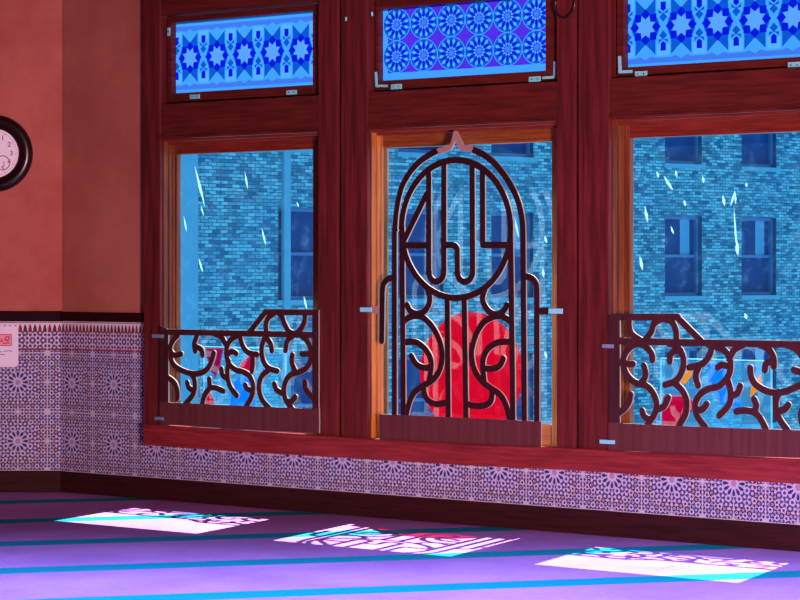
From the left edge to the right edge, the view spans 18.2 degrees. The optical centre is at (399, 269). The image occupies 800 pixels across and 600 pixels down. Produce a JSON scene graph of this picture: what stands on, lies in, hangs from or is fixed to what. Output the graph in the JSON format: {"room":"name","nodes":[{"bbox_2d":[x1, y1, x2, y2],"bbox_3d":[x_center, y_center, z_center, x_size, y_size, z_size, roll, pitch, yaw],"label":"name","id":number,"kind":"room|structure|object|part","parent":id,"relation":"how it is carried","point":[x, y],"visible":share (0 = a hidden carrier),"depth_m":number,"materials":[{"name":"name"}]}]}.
{"room":"mosque","nodes":[
{"label":"mosque","id":0,"kind":"room"},
{"bbox_2d":[0,0,61,310],"bbox_3d":[-2.661,-0.520,12.813,1.878,3.300,0.150,0,0,0],"label":"wall","id":1,"kind":"structure","parent":0,"point":[30,30],"depth_m":12.74,"materials":[{"name":"paint"}]},
{"bbox_2d":[0,325,17,366],"bbox_3d":[-2.094,0.386,12.731,0.300,0.216,0.002,0,0,0],"label":"notice","id":2,"kind":"object","parent":1,"relation":"attached to","point":[8,333],"visible":1,"depth_m":12.73,"materials":[{"name":"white paper"}]},
{"bbox_2d":[0,334,11,345],"bbox_3d":[-2.043,0.356,12.730,0.131,0.061,0.001,0,0,0],"label":"print","id":3,"kind":"object","parent":2,"relation":"attached to","point":[5,339],"depth_m":12.73,"materials":[{"name":"red"}]},
{"bbox_2d":[0,115,32,191],"bbox_3d":[-2.066,-0.594,12.717,0.393,0.393,0.042,0,0,0],"label":"wall clock","id":4,"kind":"object","parent":1,"relation":"attached to","point":[16,149],"visible":1,"depth_m":12.71,"materials":[{"name":"black"}]},
{"bbox_2d":[0,471,60,491],"bbox_3d":[-2.657,1.076,12.730,1.886,0.108,0.020,0,0,0],"label":"baseboard","id":5,"kind":"structure","parent":1,"relation":"attached to","point":[10,481],"depth_m":12.72,"materials":[{"name":"brown wood"}]},
{"bbox_2d":[0,351,61,470],"bbox_3d":[-2.661,0.716,12.735,1.878,0.611,0.001,0,0,0],"label":"wainscot","id":6,"kind":"object","parent":1,"relation":"attached to","point":[30,391],"depth_m":12.73,"materials":[{"name":"tile"}]},
{"bbox_2d":[0,322,61,350],"bbox_3d":[-2.661,0.336,12.733,1.878,0.148,0.001,0,0,0],"label":"trim","id":7,"kind":"structure","parent":1,"relation":"attached to","point":[32,336],"depth_m":12.73,"materials":[{"name":"tile"}]},
{"bbox_2d":[0,311,62,321],"bbox_3d":[-2.659,0.236,12.727,1.883,0.054,0.022,0,0,0],"label":"trim","id":8,"kind":"structure","parent":1,"relation":"attached to","point":[5,316],"depth_m":12.72,"materials":[{"name":"red wood"}]},
{"bbox_2d":[0,492,799,599],"bbox_3d":[-0.355,1.130,5.169,6.490,0.001,15.538,0,0,0],"label":"floor","id":9,"kind":"structure","parent":0,"point":[54,545],"depth_m":9.83,"materials":[{"name":"carpet"}]},
{"bbox_2d":[60,0,799,524],"bbox_3d":[0.499,-0.520,10.995,5.707,3.300,0.243,0,0,39],"label":"wall","id":10,"kind":"structure","parent":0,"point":[103,40],"depth_m":12.37,"materials":[{"name":"brown paint"}]},
{"bbox_2d":[152,309,319,432],"bbox_3d":[-0.789,0.469,11.905,1.078,0.574,0.022,0,0,39],"label":"screen","id":11,"kind":"object","parent":10,"relation":"on","point":[289,418],"visible":1,"depth_m":11.84,"materials":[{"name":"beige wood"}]},
{"bbox_2d":[144,0,340,435],"bbox_3d":[-0.724,-0.408,11.946,1.285,2.392,0.141,0,0,39],"label":"window","id":12,"kind":"structure","parent":10,"relation":"attached to","point":[221,76],"depth_m":11.98,"materials":[{"name":"brown wood"}]},
{"bbox_3d":[-0.996,-0.841,12.130,0.064,0.021,0.007,0,0,39],"label":"latch plate","id":13,"kind":"part","parent":12,"relation":"part of","materials":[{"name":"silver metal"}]},
{"bbox_3d":[-0.939,0.616,12.196,0.107,0.081,0.001,0,0,39],"label":"glass","id":14,"kind":"part","parent":12,"relation":"part of","materials":[{"name":"red glass"}]},
{"bbox_3d":[-0.905,0.482,12.164,0.133,0.222,0.007,0,0,39],"label":"stained glass","id":15,"kind":"part","parent":12,"relation":"part of","materials":[{"name":"glass"}]},
{"bbox_3d":[-0.901,0.448,12.165,0.123,0.144,0.001,0,0,39],"label":"glass","id":16,"kind":"part","parent":12,"relation":"part of","materials":[{"name":"glass"}]},
{"bbox_3d":[-0.895,0.625,12.155,0.120,0.057,0.007,0,0,39],"label":"stained glass","id":17,"kind":"part","parent":12,"relation":"part of","materials":[{"name":"red glass"}]},
{"bbox_3d":[-0.740,-1.121,11.954,1.022,0.966,0.133,0,0,39],"label":"transom rail","id":18,"kind":"part","parent":12,"relation":"part of","materials":[{"name":"brown wood"}]},
{"bbox_3d":[-0.767,0.535,12.051,0.131,0.238,0.007,0,0,39],"label":"stained glass","id":19,"kind":"part","parent":12,"relation":"part of","materials":[{"name":"blue glass"}]},
{"bbox_3d":[-0.738,-1.031,11.950,1.010,0.419,0.038,0,0,39],"label":"transom sash","id":20,"kind":"part","parent":12,"relation":"part of","materials":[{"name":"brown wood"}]},
{"bbox_3d":[-0.754,0.582,12.046,0.176,0.162,0.001,0,0,39],"label":"glass","id":21,"kind":"part","parent":12,"relation":"part of","materials":[{"name":"blue glass"}]},
{"bbox_3d":[-0.743,-1.037,11.971,0.920,0.352,0.001,0,0,39],"label":"patterned pane","id":22,"kind":"part","parent":12,"relation":"part of","materials":[{"name":"blue glass"}]},
{"bbox_3d":[-0.702,0.076,11.988,1.000,1.405,0.048,0,0,39],"label":"sash","id":23,"kind":"part","parent":12,"relation":"part of","materials":[{"name":"brown wood"}]},
{"bbox_3d":[-0.726,0.439,12.023,0.135,0.112,0.001,0,0,39],"label":"glass","id":24,"kind":"part","parent":12,"relation":"part of","materials":[{"name":"red glass"}]},
{"bbox_3d":[-0.509,-0.834,11.736,0.063,0.021,0.007,0,0,39],"label":"latch plate","id":25,"kind":"part","parent":12,"relation":"part of","materials":[{"name":"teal metal"}]},
{"bbox_2d":[60,471,799,551],"bbox_3d":[0.475,1.077,10.948,5.685,0.106,0.020,0,0,39],"label":"baseboard","id":26,"kind":"structure","parent":10,"relation":"attached to","point":[749,534],"depth_m":11.14,"materials":[{"name":"brown wood"}]},
{"bbox_2d":[341,0,577,447],"bbox_3d":[0.276,-0.413,11.133,1.311,2.383,0.146,0,0,39],"label":"window","id":27,"kind":"structure","parent":10,"relation":"attached to","point":[415,73],"depth_m":11.19,"materials":[{"name":"brown wood"}]},
{"bbox_3d":[-0.017,-0.832,11.338,0.061,0.023,0.007,0,0,39],"label":"latch plate","id":28,"kind":"part","parent":27,"relation":"part of","materials":[{"name":"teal metal"}]},
{"bbox_3d":[0.300,-1.121,11.112,1.052,0.966,0.133,0,0,39],"label":"transom rail","id":29,"kind":"part","parent":27,"relation":"part of","materials":[{"name":"brown wood"}]},
{"bbox_3d":[0.286,-1.027,11.138,0.941,0.334,0.001,0,0,39],"label":"patterned pane","id":30,"kind":"part","parent":27,"relation":"part of","materials":[{"name":"blue glass"}]},
{"bbox_3d":[0.302,-1.031,11.108,1.040,0.419,0.038,0,0,39],"label":"transom sash","id":31,"kind":"part","parent":27,"relation":"part of","materials":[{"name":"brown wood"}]},
{"bbox_3d":[0.335,0.076,11.148,1.039,1.405,0.048,0,0,39],"label":"sash","id":32,"kind":"part","parent":27,"relation":"part of","materials":[{"name":"brown wood"}]},
{"bbox_2d":[420,312,520,418],"bbox_3d":[0.316,0.426,11.174,0.579,0.476,0.001,0,0,39],"label":"umbrella","id":33,"kind":"object","parent":27,"relation":"attached to","point":[494,330],"visible":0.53,"depth_m":11.16,"materials":[{"name":"red fabric"}]},
{"bbox_3d":[0.585,-0.829,10.850,0.061,0.023,0.007,0,0,39],"label":"latch plate","id":34,"kind":"part","parent":27,"relation":"part of","materials":[{"name":"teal metal"}]},
{"bbox_2d":[554,0,575,18],"bbox_3d":[0.707,-1.126,10.692,0.111,0.103,0.009,0,0,39],"label":"cord","id":35,"kind":"object","parent":27,"relation":"hanging from","point":[555,5],"visible":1,"depth_m":10.69,"materials":[{"name":"black plastic"}]},
{"bbox_2d":[360,131,562,446],"bbox_3d":[0.262,0.076,11.053,1.129,1.381,0.030,0,0,39],"label":"screen","id":36,"kind":"object","parent":10,"relation":"on","point":[511,431],"visible":1,"depth_m":11.04,"materials":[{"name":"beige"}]},
{"bbox_2d":[578,0,799,449],"bbox_3d":[1.294,-0.416,10.312,1.272,2.377,0.141,0,0,39],"label":"window","id":37,"kind":"structure","parent":10,"relation":"attached to","point":[647,68],"depth_m":10.53,"materials":[{"name":"brown wood"}]},
{"bbox_3d":[1.292,-0.416,10.310,1.272,2.377,0.131,0,0,39],"label":"frame","id":38,"kind":"part","parent":37,"relation":"part of","materials":[{"name":"brown wood"}]},
{"bbox_3d":[1.013,-0.824,10.504,0.060,0.023,0.007,0,0,39],"label":"latch plate","id":39,"kind":"part","parent":37,"relation":"part of","materials":[{"name":"silver metal"}]},
{"bbox_3d":[1.145,0.511,10.504,0.114,0.284,0.007,0,0,39],"label":"stained glass","id":40,"kind":"part","parent":37,"relation":"part of","materials":[{"name":"glass"}]},
{"bbox_3d":[1.164,0.595,10.492,0.164,0.142,0.001,0,0,39],"label":"glass","id":41,"kind":"part","parent":37,"relation":"part of","materials":[{"name":"red glass"}]},
{"bbox_3d":[1.201,0.445,10.462,0.064,0.068,0.001,0,0,39],"label":"glass","id":42,"kind":"part","parent":37,"relation":"part of","materials":[{"name":"orange glass"}]},
{"bbox_3d":[1.200,0.447,10.458,0.059,0.056,0.007,0,0,39],"label":"stained glass","id":43,"kind":"part","parent":37,"relation":"part of","materials":[{"name":"orange glass"}]},
{"bbox_3d":[1.307,-1.121,10.296,0.991,0.966,0.133,0,0,39],"label":"transom rail","id":44,"kind":"part","parent":37,"relation":"part of","materials":[{"name":"brown wood"}]},
{"bbox_3d":[1.309,-1.031,10.292,0.979,0.419,0.038,0,0,39],"label":"transom sash","id":45,"kind":"part","parent":37,"relation":"part of","materials":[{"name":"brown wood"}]},
{"bbox_3d":[1.346,0.073,10.330,0.969,1.399,0.048,0,0,39],"label":"sash","id":46,"kind":"part","parent":37,"relation":"part of","materials":[{"name":"brown wood"}]},
{"bbox_3d":[1.321,-1.012,10.300,0.920,0.319,0.001,0,0,39],"label":"patterned pane","id":47,"kind":"part","parent":37,"relation":"part of","materials":[{"name":"blue glass"}]},
{"bbox_3d":[1.320,0.463,10.362,0.092,0.186,0.007,0,0,39],"label":"stained glass","id":48,"kind":"part","parent":37,"relation":"part of","materials":[{"name":"blue glass"}]},
{"bbox_3d":[1.345,0.483,10.346,0.164,0.195,0.001,0,0,39],"label":"glass","id":49,"kind":"part","parent":37,"relation":"part of","materials":[{"name":"blue glass"}]},
{"bbox_3d":[1.389,0.548,10.306,0.048,0.047,0.007,0,0,39],"label":"stained glass","id":50,"kind":"part","parent":37,"relation":"part of","materials":[{"name":"blue glass"}]},
{"bbox_3d":[1.454,0.501,10.253,0.033,0.045,0.007,0,0,39],"label":"stained glass","id":51,"kind":"part","parent":37,"relation":"part of","materials":[{"name":"orange glass"}]},
{"bbox_3d":[1.460,0.476,10.252,0.058,0.100,0.001,0,0,39],"label":"glass","id":52,"kind":"part","parent":37,"relation":"part of","materials":[{"name":"glass"}]},
{"bbox_3d":[1.514,0.526,10.204,0.009,0.241,0.007,0,0,39],"label":"stained glass","id":53,"kind":"part","parent":37,"relation":"part of","materials":[{"name":"blue glass"}]},
{"bbox_3d":[1.584,-0.823,10.041,0.057,0.026,0.007,0,0,39],"label":"latch plate","id":54,"kind":"part","parent":37,"relation":"part of","materials":[{"name":"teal metal"}]},
{"bbox_2d":[599,314,799,457],"bbox_3d":[1.259,0.470,10.246,1.054,0.579,0.022,0,0,39],"label":"screen","id":55,"kind":"object","parent":10,"relation":"on","point":[647,437],"visible":1,"depth_m":10.29,"materials":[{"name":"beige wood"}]},
{"label":"outside","id":56,"kind":"structure","parent":0,"visible":0},
{"bbox_2d":[181,132,799,429],"bbox_3d":[-0.522,-0.870,47.739,47.547,22.000,0.280,0,0,-42],"label":"brick building","id":57,"kind":"structure","parent":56,"point":[717,217],"depth_m":50.58,"materials":[{"name":"blue brick"}]},
{"bbox_3d":[-1.925,2.527,46.648,0.882,1.713,0.787,0,0,0],"label":"pane","id":58,"kind":"part","parent":57,"relation":"part of","materials":[{"name":"blue glass"}]},
{"bbox_3d":[-1.925,-0.300,46.648,0.882,1.713,0.787,0,0,0],"label":"pane","id":59,"kind":"part","parent":57,"relation":"part of","materials":[{"name":"blue glass"}]},
{"bbox_3d":[0.287,-3.127,48.623,0.882,1.713,0.787,0,0,0],"label":"pane","id":60,"kind":"part","parent":57,"relation":"part of","materials":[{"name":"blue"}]},
{"bbox_3d":[0.287,-0.300,48.623,0.882,1.713,0.787,0,0,0],"label":"pane","id":61,"kind":"part","parent":57,"relation":"part of","materials":[{"name":"blue glass"}]},
{"bbox_3d":[0.287,2.527,48.623,0.882,1.713,0.787,0,0,0],"label":"pane","id":62,"kind":"part","parent":57,"relation":"part of","materials":[{"name":"blue glass"}]},
{"bbox_3d":[2.136,-0.300,50.274,0.882,1.713,0.787,0,0,0],"label":"pane","id":63,"kind":"part","parent":57,"relation":"part of","materials":[{"name":"blue glass"}]},
{"bbox_3d":[2.136,-3.127,50.274,0.882,1.713,0.787,0,0,0],"label":"pane","id":64,"kind":"part","parent":57,"relation":"part of","materials":[{"name":"blue glass"}]},
{"bbox_3d":[2.136,2.527,50.274,0.882,1.713,0.787,0,0,0],"label":"pane","id":65,"kind":"part","parent":57,"relation":"part of","materials":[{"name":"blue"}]},
{"bbox_2d":[513,216,519,253],"bbox_3d":[2.311,-0.693,50.416,0.229,0.787,0.205,0,0,0],"label":"blind","id":66,"kind":"object","parent":57,"relation":"hanging from","point":[516,218],"depth_m":50.46,"materials":[{"name":"blue"}]},
{"bbox_3d":[5.952,-3.127,53.681,0.882,1.713,0.787,0,0,0],"label":"pane","id":67,"kind":"part","parent":57,"relation":"part of","materials":[{"name":"blue glass"}]},
{"bbox_3d":[5.952,-0.300,53.681,0.882,1.713,0.787,0,0,0],"label":"pane","id":68,"kind":"part","parent":57,"relation":"part of","materials":[{"name":"blue glass"}]},
{"bbox_3d":[5.952,2.527,53.681,0.882,1.713,0.787,0,0,0],"label":"pane","id":69,"kind":"part","parent":57,"relation":"part of","materials":[{"name":"blue glass"}]},
{"bbox_2d":[680,219,688,254],"bbox_3d":[6.127,-0.693,53.823,0.229,0.787,0.205,0,0,0],"label":"blind","id":70,"kind":"object","parent":57,"relation":"hanging from","point":[684,223],"depth_m":53.82,"materials":[{"name":"blue"}]},
{"bbox_2d":[681,351,688,385],"bbox_3d":[6.127,2.134,53.823,0.229,0.787,0.205,0,0,0],"label":"blind","id":71,"kind":"object","parent":57,"relation":"hanging from","point":[687,352],"depth_m":53.88,"materials":[{"name":"blue"}]},
{"bbox_3d":[7.807,-3.127,55.337,0.882,1.713,0.787,0,0,0],"label":"pane","id":72,"kind":"part","parent":57,"relation":"part of","materials":[{"name":"blue glass"}]},
{"bbox_3d":[7.807,-0.300,55.337,0.882,1.713,0.787,0,0,0],"label":"pane","id":73,"kind":"part","parent":57,"relation":"part of","materials":[{"name":"blue glass"}]},
{"bbox_3d":[7.807,2.527,55.337,0.882,1.713,0.787,0,0,0],"label":"pane","id":74,"kind":"part","parent":57,"relation":"part of","materials":[{"name":"blue glass"}]},
{"bbox_2d":[755,221,763,254],"bbox_3d":[7.981,-0.693,55.479,0.229,0.787,0.205,0,0,0],"label":"blind","id":75,"kind":"object","parent":57,"relation":"hanging from","point":[759,225],"depth_m":55.47,"materials":[{"name":"blue"}]},
{"bbox_2d":[755,349,763,381],"bbox_3d":[7.981,2.134,55.479,0.229,0.787,0.205,0,0,0],"label":"blind","id":76,"kind":"object","parent":57,"relation":"hanging from","point":[759,353],"depth_m":55.47,"materials":[{"name":"blue"}]}
]}

